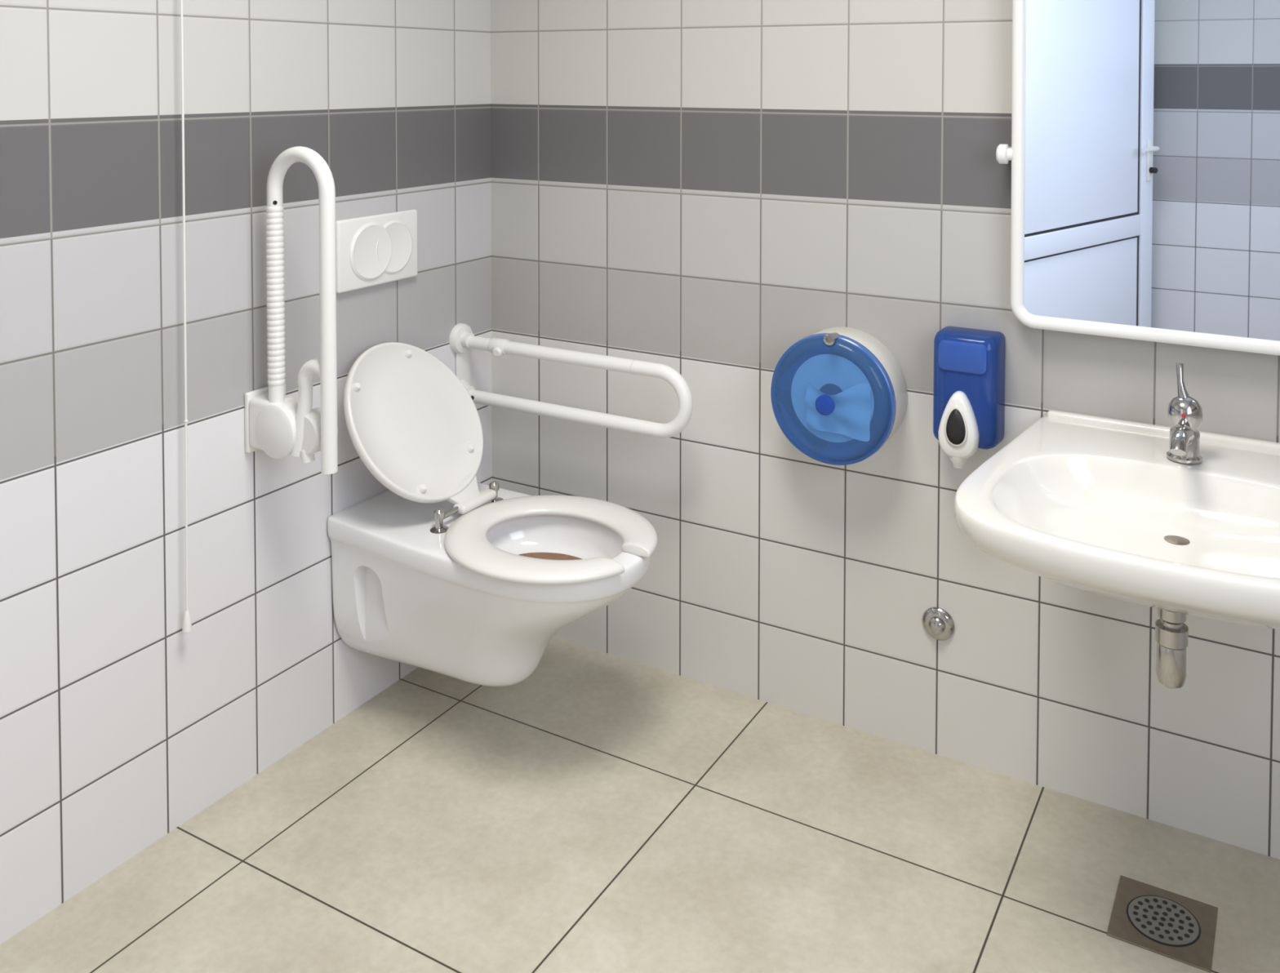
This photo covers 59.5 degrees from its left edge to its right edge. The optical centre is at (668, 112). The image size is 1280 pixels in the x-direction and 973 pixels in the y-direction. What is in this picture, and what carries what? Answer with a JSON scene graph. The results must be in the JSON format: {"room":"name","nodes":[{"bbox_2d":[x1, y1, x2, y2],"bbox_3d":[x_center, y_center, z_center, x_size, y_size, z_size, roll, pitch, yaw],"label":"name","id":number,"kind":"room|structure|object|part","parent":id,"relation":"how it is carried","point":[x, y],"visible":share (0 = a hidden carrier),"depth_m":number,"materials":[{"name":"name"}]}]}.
{"room":"public restroom","nodes":[
{"label":"public restroom","id":0,"kind":"room"},
{"bbox_2d":[0,0,492,944],"bbox_3d":[-1.250,0.033,1.513,0.100,2.600,3.060,1,2,30],"label":"wall","id":1,"kind":"structure","parent":0,"point":[120,725],"depth_m":2.05,"materials":[{"name":"tile"}]},
{"bbox_2d":[244,146,337,474],"bbox_3d":[-0.705,0.365,2.152,0.225,0.606,0.099,1,2,30],"label":"grab bar","id":2,"kind":"object","parent":1,"relation":"attached to","point":[277,424],"visible":1,"depth_m":2.11,"materials":[{"name":"white metal"}]},
{"bbox_3d":[-0.796,0.602,2.214,0.012,0.118,0.095,1,2,30],"label":"wall plate","id":3,"kind":"part","parent":2,"relation":"part of","materials":[{"name":"white plastic"}]},
{"bbox_2d":[335,208,417,293],"bbox_3d":[-0.639,0.303,2.471,0.020,0.155,0.245,1,2,30],"label":"flush plate","id":4,"kind":"object","parent":1,"relation":"attached to","point":[371,251],"visible":0.98,"depth_m":2.45,"materials":[{"name":"white plastic"}]},
{"bbox_2d":[327,342,657,686],"bbox_3d":[-0.346,0.848,2.329,0.688,0.671,0.402,1,2,30],"label":"wall-hung toilet","id":5,"kind":"object","parent":1,"relation":"attached to","point":[442,570],"visible":1,"depth_m":2.32,"materials":[{"name":"ceramic"}]},
{"bbox_3d":[-0.545,0.663,2.418,0.219,0.307,0.356,1,2,30],"label":"lid","id":6,"kind":"part","parent":5,"relation":"part of","materials":[{"name":"plastic"}]},
{"bbox_3d":[-0.350,1.019,2.344,0.673,0.330,0.363,1,2,30],"label":"bowl","id":7,"kind":"part","parent":5,"relation":"part of","materials":[{"name":"ceramic"}]},
{"bbox_3d":[-0.238,0.855,2.268,0.439,0.022,0.402,1,2,30],"label":"seat","id":8,"kind":"part","parent":5,"relation":"part of","materials":[{"name":"plastic"}]},
{"bbox_2d":[448,323,693,438],"bbox_3d":[-0.231,0.616,2.568,0.644,0.194,0.072,1,2,30],"label":"grab bar","id":9,"kind":"object","parent":1,"relation":"attached to","point":[461,340],"visible":0.92,"depth_m":2.56,"materials":[{"name":"white metal"}]},
{"bbox_3d":[-0.501,0.611,2.734,0.008,0.172,0.050,1,2,30],"label":"mount plate","id":10,"kind":"part","parent":9,"relation":"part of","materials":[{"name":"white plastic"}]},
{"bbox_3d":[-0.403,0.565,2.657,0.024,0.028,0.029,1,2,18],"label":"sleeve knob","id":11,"kind":"part","parent":9,"relation":"part of","materials":[{"name":"white plastic"}]},
{"bbox_2d":[0,636,1279,972],"bbox_3d":[-0.121,1.404,0.969,2.650,0.100,3.160,1,2,30],"label":"floor","id":12,"kind":"structure","parent":0,"point":[595,811],"depth_m":1.98,"materials":[{"name":"tile"}]},
{"bbox_2d":[1106,875,1217,972],"bbox_3d":[0.811,1.327,1.836,0.152,0.009,0.154,1,2,30],"label":"floor drain","id":13,"kind":"object","parent":12,"relation":"on","point":[1166,923],"visible":1,"depth_m":1.83,"materials":[{"name":"metal"}]},
{"bbox_2d":[490,0,1279,859],"bbox_3d":[0.641,0.012,2.251,2.650,2.600,0.100,1,2,30],"label":"wall","id":14,"kind":"structure","parent":0,"point":[704,190],"depth_m":2.39,"materials":[{"name":"tile"}]},
{"bbox_2d":[770,326,907,465],"bbox_3d":[0.347,0.580,2.309,0.267,0.274,0.122,1,2,30],"label":"dispenser","id":15,"kind":"object","parent":14,"relation":"attached to","point":[838,393],"visible":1,"depth_m":2.28,"materials":[{"name":"blue plastic"}]},
{"bbox_2d":[921,606,954,640],"bbox_3d":[0.543,1.040,2.268,0.067,0.067,0.025,1,2,30],"label":"valve","id":16,"kind":"object","parent":14,"relation":"attached to","point":[938,624],"visible":1,"depth_m":2.26,"materials":[{"name":"silver metal"}]},
{"bbox_2d":[933,326,1005,468],"bbox_3d":[0.579,0.555,2.180,0.125,0.254,0.114,1,2,30],"label":"soap dispenser","id":17,"kind":"object","parent":14,"relation":"attached to","point":[969,392],"visible":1,"depth_m":2.14,"materials":[{"name":"blue plastic"}]},
{"bbox_3d":[0.560,0.600,2.155,0.076,0.128,0.040,1,2,30],"label":"push lever","id":18,"kind":"part","parent":17,"relation":"part of","materials":[{"name":"white plastic"}]},
{"bbox_3d":[0.566,0.470,2.153,0.096,0.060,0.011,1,2,30],"label":"panel","id":19,"kind":"part","parent":17,"relation":"part of","materials":[{"name":"blue plastic"}]},
{"bbox_2d":[953,409,1279,688],"bbox_3d":[0.799,0.754,1.768,0.608,0.341,0.623,1,2,30],"label":"washbasin","id":20,"kind":"object","parent":14,"relation":"attached to","point":[1097,504],"visible":1,"depth_m":1.80,"materials":[{"name":"ceramic"}]},
{"bbox_2d":[1166,363,1203,463],"bbox_3d":[0.854,0.510,1.861,0.056,0.159,0.152,1,2,30],"label":"mixer tap","id":21,"kind":"object","parent":20,"relation":"on","point":[1184,412],"visible":1,"depth_m":1.88,"materials":[{"name":"silver metal"}]},
{"bbox_3d":[0.848,0.543,1.851,0.036,0.049,0.125,1,2,30],"label":"spout","id":22,"kind":"part","parent":21,"relation":"part of","materials":[{"name":"silver metal"}]},
{"bbox_3d":[0.878,0.463,1.908,0.021,0.068,0.034,0,2,3],"label":"lever","id":23,"kind":"part","parent":21,"relation":"part of","materials":[{"name":"silver metal"}]},
{"bbox_2d":[995,0,1279,355],"bbox_3d":[0.935,0.003,1.986,0.684,0.827,0.068,1,2,30],"label":"mirror","id":24,"kind":"object","parent":14,"relation":"attached to","point":[1144,153],"visible":1,"depth_m":2.02,"materials":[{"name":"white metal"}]},
{"bbox_3d":[0.645,0.080,2.141,0.030,0.038,0.038,1,2,30],"label":"pivot knob","id":25,"kind":"part","parent":24,"relation":"part of","materials":[{"name":"white plastic"}]},
{"bbox_3d":[-0.116,-1.294,0.878,2.650,0.100,3.160,1,2,30],"label":"ceiling","id":26,"kind":"structure","parent":0,"visible":0},
{"bbox_2d":[180,0,191,632],"bbox_3d":[-0.876,-0.167,2.015,0.040,2.232,0.040,1,2,30],"label":"pull cord","id":27,"kind":"object","parent":26,"relation":"hanging from","point":[187,625],"visible":1,"depth_m":2.03,"materials":[{"name":"white fabric"}]},
{"bbox_3d":[-0.877,-0.170,2.013,0.004,2.185,0.009,1,2,30],"label":"cord","id":28,"kind":"part","parent":27,"relation":"part of","materials":[{"name":"white fabric"}]}
]}

